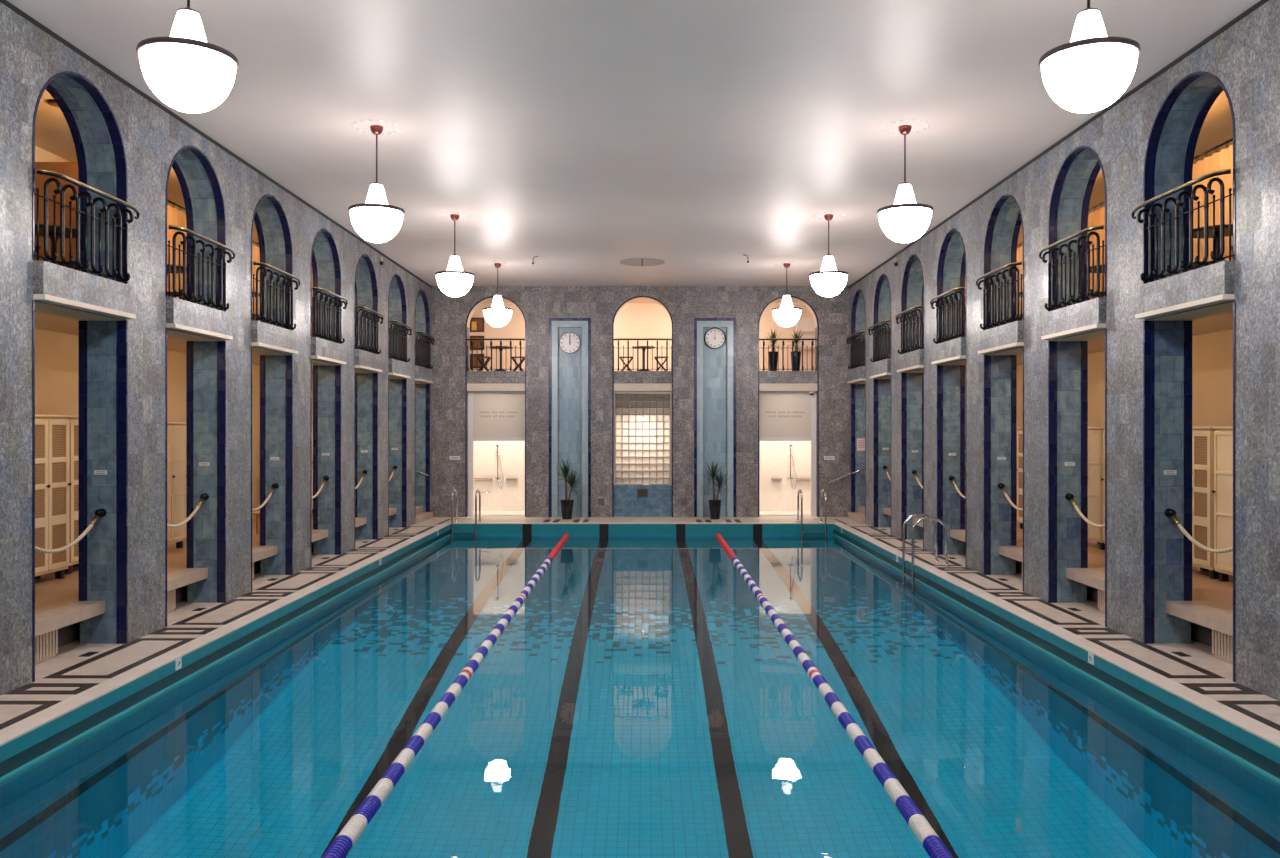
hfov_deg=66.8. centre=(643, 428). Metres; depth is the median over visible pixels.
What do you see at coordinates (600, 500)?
hatch
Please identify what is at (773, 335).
yucca
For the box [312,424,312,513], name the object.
locker
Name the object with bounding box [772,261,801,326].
pendant lamp
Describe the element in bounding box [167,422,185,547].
locker
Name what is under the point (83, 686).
floor
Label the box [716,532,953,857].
lane rope
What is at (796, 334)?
yucca
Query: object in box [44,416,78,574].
locker
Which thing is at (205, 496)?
rope barrier
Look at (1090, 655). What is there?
depth marker
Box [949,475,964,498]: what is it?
rope barrier
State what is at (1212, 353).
wall
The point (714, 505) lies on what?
planter
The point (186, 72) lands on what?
pendant lamp
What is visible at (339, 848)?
lane rope
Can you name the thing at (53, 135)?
ceiling
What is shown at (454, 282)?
pendant lamp
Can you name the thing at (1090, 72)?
pendant lamp
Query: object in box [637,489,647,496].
vent grille
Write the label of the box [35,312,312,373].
floor
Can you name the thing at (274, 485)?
rope barrier
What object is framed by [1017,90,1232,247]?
ceiling
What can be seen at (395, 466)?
rope barrier
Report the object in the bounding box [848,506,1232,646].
benches
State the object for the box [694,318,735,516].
wall panel
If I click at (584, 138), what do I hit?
ceiling
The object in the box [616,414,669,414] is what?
wall
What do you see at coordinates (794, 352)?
planter
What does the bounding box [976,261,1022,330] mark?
balcony railing
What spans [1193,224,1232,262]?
pedestal table
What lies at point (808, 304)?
trim
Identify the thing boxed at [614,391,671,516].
window
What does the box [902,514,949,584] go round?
pool ladder
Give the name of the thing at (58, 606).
benches
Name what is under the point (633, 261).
ceiling vent
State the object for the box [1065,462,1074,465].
plate
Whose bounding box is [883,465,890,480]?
rope barrier
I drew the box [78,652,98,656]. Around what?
floor drain
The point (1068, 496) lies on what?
rope barrier
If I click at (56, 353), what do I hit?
wall
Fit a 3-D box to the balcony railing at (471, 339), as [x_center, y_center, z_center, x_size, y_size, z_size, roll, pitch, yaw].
[-4.137,-2.080,27.159,1.690,0.896,0.182,0,0,0]
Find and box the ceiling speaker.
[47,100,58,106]
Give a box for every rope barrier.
[35,508,105,552]
[167,493,208,527]
[252,483,278,510]
[312,475,328,498]
[355,470,366,488]
[389,465,396,480]
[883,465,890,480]
[912,470,922,488]
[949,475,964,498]
[998,483,1022,510]
[1065,493,1104,527]
[1165,508,1232,552]
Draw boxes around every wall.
[0,0,430,694]
[35,146,312,519]
[431,286,849,516]
[469,299,814,514]
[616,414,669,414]
[850,0,1279,700]
[1017,329,1232,429]
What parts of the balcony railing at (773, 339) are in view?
handrail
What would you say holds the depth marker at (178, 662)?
attached to the pool edge
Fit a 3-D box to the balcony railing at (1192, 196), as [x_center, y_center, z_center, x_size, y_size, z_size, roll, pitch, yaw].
[5.659,-2.090,10.326,0.182,0.896,1.772,0,0,0]
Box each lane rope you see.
[321,532,568,857]
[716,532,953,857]
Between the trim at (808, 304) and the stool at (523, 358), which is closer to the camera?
the trim at (808, 304)
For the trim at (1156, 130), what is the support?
attached to the wall at (1245, 57)
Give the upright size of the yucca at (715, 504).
1.666 m
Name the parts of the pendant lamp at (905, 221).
rod, lamp shade, lamp shade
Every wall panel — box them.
[549,318,590,516]
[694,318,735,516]
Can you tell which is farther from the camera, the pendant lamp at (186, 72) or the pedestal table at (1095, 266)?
the pedestal table at (1095, 266)
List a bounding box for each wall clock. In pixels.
[559,332,580,352]
[704,328,725,348]
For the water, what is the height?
0.001 m
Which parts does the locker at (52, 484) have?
woven panel, door, door, woven panel, leg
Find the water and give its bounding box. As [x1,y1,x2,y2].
[0,536,1279,857]
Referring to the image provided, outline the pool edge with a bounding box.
[0,524,1279,787]
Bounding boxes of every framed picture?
[470,318,483,331]
[470,336,483,349]
[470,354,483,367]
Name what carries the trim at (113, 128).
attached to the wall at (30, 56)
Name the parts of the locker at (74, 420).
leg, door, woven panel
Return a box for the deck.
[0,515,1279,747]
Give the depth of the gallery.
12.62 m
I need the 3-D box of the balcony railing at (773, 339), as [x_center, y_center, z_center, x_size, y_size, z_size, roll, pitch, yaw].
[4.033,-2.080,27.159,1.690,0.896,0.182,0,0,0]
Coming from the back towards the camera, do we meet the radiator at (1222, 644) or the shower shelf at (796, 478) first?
the shower shelf at (796, 478)
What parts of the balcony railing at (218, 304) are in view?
rail, rail, handrail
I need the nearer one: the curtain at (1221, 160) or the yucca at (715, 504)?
the curtain at (1221, 160)
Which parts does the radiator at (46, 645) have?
pipe rail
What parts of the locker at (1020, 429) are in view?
woven panel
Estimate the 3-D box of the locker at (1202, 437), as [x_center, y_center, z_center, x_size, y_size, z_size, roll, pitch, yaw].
[7.629,0.968,13.140,0.542,2.000,0.950,0,0,0]
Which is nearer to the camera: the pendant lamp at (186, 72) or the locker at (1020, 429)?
the pendant lamp at (186, 72)
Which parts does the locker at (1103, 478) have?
door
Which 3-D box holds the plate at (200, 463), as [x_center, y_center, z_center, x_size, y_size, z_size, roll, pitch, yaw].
[-6.226,0.498,13.747,0.144,0.052,0.008,0,0,0]
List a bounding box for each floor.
[0,519,1279,730]
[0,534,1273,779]
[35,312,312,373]
[1017,312,1232,365]
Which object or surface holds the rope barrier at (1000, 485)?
attached to the wall at (1245, 57)
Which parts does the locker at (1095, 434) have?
door panel, door, leg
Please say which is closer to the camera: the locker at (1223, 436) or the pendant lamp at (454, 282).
the locker at (1223, 436)
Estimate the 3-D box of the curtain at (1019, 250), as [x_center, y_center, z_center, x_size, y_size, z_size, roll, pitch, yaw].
[7.304,-2.620,18.050,0.085,1.996,2.700,0,0,0]
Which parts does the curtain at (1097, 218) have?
curtain rod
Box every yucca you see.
[551,457,583,519]
[703,461,731,518]
[766,329,782,370]
[786,329,804,370]
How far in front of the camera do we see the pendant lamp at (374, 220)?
12.65 m
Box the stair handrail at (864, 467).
[828,467,864,484]
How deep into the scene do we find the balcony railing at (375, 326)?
20.64 m
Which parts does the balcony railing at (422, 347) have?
handrail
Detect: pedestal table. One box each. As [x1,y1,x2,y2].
[35,224,75,263]
[167,264,182,275]
[489,346,512,370]
[632,346,655,370]
[1090,264,1104,272]
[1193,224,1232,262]
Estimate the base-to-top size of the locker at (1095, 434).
2.000 m
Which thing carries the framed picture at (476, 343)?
attached to the wall at (639, 318)
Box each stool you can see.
[57,261,77,268]
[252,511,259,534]
[476,357,490,370]
[512,357,524,370]
[619,357,632,370]
[654,357,665,370]
[1192,261,1212,268]
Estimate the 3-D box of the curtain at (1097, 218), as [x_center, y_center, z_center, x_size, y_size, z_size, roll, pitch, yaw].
[7.304,-2.620,15.300,0.085,1.996,2.600,0,0,0]
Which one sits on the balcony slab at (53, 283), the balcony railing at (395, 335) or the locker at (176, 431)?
the balcony railing at (395, 335)
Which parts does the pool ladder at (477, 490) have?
rail, rail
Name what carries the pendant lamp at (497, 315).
hanging from the ceiling at (584, 138)
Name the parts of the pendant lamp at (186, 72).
lamp shade, rod, lamp shade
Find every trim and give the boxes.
[0,0,431,287]
[32,71,429,681]
[466,296,818,516]
[849,0,1268,287]
[851,71,1234,681]
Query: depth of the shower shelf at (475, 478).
29.09 m
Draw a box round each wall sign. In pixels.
[450,456,459,459]
[824,456,834,459]
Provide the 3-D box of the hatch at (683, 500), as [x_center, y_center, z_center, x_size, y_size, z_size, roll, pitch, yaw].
[1.108,2.038,27.115,0.176,0.196,0.008,0,0,0]
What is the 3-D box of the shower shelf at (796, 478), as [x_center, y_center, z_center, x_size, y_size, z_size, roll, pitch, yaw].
[4.808,1.500,29.092,0.534,0.056,0.117,0,0,0]
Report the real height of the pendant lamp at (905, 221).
1.525 m
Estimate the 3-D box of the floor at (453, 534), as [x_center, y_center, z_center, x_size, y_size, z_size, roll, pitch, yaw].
[-0.042,4.593,12.760,9.940,3.730,25.000,0,0,0]
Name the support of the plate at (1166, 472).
attached to the wall at (1245, 57)
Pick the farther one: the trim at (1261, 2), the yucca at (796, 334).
the yucca at (796, 334)
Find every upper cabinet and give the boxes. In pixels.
[796,318,814,331]
[796,336,814,349]
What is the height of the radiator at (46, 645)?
0.335 m
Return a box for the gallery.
[34,162,312,296]
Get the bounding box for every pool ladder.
[451,489,480,536]
[797,489,826,536]
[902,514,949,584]
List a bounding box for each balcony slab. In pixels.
[33,261,433,383]
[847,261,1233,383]
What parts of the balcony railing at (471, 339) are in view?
handrail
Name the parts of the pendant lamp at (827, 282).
rod, lamp shade, lamp shade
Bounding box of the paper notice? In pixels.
[857,438,864,450]
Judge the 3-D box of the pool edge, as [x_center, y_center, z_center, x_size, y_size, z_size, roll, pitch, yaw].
[-0.042,2.651,12.760,10.000,0.363,25.060,0,0,0]
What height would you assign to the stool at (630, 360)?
0.474 m
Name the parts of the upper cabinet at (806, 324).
door, door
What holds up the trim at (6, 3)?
attached to the wall at (30, 56)
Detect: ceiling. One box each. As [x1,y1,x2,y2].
[7,0,1259,285]
[35,89,312,274]
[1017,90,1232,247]
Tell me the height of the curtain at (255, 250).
1.996 m
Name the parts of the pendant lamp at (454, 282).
rod, lamp shade, lamp shade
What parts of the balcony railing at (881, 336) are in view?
handrail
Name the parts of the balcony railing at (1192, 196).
handrail, rail, rail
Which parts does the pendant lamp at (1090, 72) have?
lamp shade, rod, lamp shade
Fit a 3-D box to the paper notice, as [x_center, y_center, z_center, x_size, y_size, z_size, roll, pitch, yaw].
[6.020,0.428,26.857,0.260,0.340,0.008,0,0,0]
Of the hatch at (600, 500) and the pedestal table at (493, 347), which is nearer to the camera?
the hatch at (600, 500)
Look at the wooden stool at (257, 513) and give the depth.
18.11 m
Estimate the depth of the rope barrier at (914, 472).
21.41 m
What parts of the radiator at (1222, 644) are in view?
pipe rail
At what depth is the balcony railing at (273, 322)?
15.52 m
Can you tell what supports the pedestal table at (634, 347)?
on the floor
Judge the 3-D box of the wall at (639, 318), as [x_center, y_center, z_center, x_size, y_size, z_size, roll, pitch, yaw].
[-0.098,-0.717,28.891,11.836,6.510,2.478,0,0,0]
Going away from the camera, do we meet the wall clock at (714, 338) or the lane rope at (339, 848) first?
the lane rope at (339, 848)
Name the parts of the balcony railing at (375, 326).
handrail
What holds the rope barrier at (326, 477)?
attached to the wall at (30, 56)
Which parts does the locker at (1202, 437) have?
woven panel, door, leg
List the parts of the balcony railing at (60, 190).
rail, rail, handrail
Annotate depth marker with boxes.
[175,657,181,670]
[1088,652,1093,664]
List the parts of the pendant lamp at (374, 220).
rod, lamp shade, lamp shade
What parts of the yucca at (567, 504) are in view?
stem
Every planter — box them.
[560,500,573,519]
[709,500,720,518]
[769,351,777,370]
[791,351,800,370]
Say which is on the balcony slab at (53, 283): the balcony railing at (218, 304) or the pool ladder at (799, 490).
the balcony railing at (218, 304)
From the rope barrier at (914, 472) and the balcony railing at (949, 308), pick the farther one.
the rope barrier at (914, 472)
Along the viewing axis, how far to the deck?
11.37 m
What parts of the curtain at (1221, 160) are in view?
curtain rod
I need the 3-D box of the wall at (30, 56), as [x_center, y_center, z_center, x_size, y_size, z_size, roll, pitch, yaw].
[-6.201,-0.767,13.025,0.530,6.450,29.250,0,0,0]
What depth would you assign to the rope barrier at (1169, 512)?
10.70 m
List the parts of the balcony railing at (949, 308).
handrail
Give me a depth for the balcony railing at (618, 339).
27.21 m
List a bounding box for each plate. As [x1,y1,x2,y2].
[94,470,106,474]
[199,462,208,465]
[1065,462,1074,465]
[1164,470,1176,474]
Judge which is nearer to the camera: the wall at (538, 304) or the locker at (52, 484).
the locker at (52, 484)
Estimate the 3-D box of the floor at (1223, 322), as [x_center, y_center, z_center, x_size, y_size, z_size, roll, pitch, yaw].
[7.280,-1.497,13.360,2.019,0.190,29.920,0,0,0]
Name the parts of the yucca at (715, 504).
stem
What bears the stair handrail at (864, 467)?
attached to the wall at (538, 304)
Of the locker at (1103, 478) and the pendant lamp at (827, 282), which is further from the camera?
the pendant lamp at (827, 282)
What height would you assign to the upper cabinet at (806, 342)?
0.430 m
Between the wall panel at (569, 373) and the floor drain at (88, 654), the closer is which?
the floor drain at (88, 654)
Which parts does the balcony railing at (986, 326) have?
handrail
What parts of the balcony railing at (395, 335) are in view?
handrail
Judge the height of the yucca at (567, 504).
1.742 m
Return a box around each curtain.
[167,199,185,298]
[252,240,259,320]
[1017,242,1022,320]
[1088,201,1104,298]
[1192,138,1233,261]
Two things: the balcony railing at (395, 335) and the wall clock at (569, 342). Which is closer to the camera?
the balcony railing at (395, 335)
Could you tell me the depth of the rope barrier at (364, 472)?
21.40 m
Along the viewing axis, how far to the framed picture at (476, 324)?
30.03 m
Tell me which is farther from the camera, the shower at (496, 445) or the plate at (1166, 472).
the shower at (496, 445)
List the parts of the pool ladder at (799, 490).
rail, rail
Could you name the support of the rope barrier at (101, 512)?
attached to the wall at (30, 56)
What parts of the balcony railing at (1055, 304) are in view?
handrail, rail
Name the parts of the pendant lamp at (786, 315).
rod, lamp shade, lamp shade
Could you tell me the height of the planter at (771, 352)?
0.600 m
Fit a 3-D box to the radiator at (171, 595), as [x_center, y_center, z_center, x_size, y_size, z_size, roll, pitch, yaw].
[-6.356,2.291,12.572,0.120,0.335,0.980,0,0,0]
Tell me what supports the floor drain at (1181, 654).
on the deck
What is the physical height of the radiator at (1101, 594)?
0.335 m
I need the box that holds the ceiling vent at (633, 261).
[620,258,664,265]
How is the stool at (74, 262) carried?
on the floor at (42, 321)
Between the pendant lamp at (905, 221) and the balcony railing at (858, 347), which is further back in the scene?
the balcony railing at (858, 347)
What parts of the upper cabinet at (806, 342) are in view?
door, door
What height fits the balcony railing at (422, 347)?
0.896 m
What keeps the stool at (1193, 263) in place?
on the floor at (1223, 322)
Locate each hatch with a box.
[598,498,603,504]
[681,498,686,504]
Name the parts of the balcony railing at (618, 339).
handrail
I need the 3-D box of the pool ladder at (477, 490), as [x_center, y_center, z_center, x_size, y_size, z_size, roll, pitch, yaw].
[-4.662,2.662,25.457,0.710,2.185,0.695,0,0,0]
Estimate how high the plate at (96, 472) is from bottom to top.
0.052 m
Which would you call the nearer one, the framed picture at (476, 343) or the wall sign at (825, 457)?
the wall sign at (825, 457)
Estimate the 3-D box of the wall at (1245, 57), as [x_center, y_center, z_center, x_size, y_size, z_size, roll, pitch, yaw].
[6.005,-0.767,13.025,0.530,6.450,29.250,0,0,0]
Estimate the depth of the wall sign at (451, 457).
27.11 m
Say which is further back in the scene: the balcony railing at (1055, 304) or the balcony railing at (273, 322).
the balcony railing at (273, 322)
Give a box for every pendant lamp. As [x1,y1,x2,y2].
[136,0,238,112]
[348,119,404,242]
[435,211,473,296]
[483,261,512,326]
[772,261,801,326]
[809,211,847,296]
[877,119,932,242]
[1039,0,1140,112]
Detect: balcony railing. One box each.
[35,169,139,283]
[167,225,234,311]
[252,261,300,329]
[312,287,347,343]
[355,306,383,353]
[389,320,411,361]
[416,331,433,368]
[467,338,524,370]
[614,338,671,370]
[759,338,816,370]
[847,331,864,368]
[868,320,890,361]
[896,306,922,353]
[930,287,964,343]
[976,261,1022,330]
[1039,225,1104,311]
[1131,169,1232,283]
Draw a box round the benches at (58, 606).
[35,506,432,646]
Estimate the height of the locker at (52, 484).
2.150 m
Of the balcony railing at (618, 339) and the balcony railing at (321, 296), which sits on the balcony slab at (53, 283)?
the balcony railing at (321, 296)
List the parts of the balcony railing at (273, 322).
handrail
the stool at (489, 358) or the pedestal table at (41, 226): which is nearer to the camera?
the pedestal table at (41, 226)
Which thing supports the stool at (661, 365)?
on the floor
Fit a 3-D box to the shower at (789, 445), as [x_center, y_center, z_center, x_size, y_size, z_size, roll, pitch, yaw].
[4.431,1.140,29.034,0.287,1.324,0.157,0,0,0]
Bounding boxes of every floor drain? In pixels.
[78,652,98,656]
[1171,652,1191,656]
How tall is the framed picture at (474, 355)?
0.440 m
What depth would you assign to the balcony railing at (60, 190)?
10.14 m
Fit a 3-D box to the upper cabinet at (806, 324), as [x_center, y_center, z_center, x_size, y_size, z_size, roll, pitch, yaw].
[5.078,-3.207,29.950,0.740,0.430,0.180,0,0,0]
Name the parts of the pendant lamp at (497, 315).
rod, lamp shade, lamp shade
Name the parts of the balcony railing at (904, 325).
handrail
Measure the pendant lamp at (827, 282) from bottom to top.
1.525 m
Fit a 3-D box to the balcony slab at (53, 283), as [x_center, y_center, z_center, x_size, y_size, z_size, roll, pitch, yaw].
[-5.918,-1.450,18.151,0.195,0.385,17.422,0,0,0]
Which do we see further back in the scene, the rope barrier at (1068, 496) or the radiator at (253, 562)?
the radiator at (253, 562)
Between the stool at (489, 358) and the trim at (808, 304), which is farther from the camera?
the stool at (489, 358)
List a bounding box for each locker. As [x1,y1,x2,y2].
[35,414,70,578]
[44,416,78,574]
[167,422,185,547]
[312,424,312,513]
[1017,427,1022,528]
[1088,427,1104,549]
[1101,427,1104,543]
[1192,427,1218,578]
[1212,426,1232,581]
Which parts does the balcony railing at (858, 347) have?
handrail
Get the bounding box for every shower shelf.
[475,478,492,479]
[795,478,810,479]
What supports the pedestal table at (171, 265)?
on the floor at (42, 321)
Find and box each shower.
[494,445,503,487]
[787,445,796,488]
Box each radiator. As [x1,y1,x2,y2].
[35,629,57,664]
[167,589,175,613]
[252,562,253,578]
[1098,589,1104,613]
[1212,629,1232,664]
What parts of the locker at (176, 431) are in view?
door panel, door, leg, door, door panel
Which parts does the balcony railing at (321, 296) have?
handrail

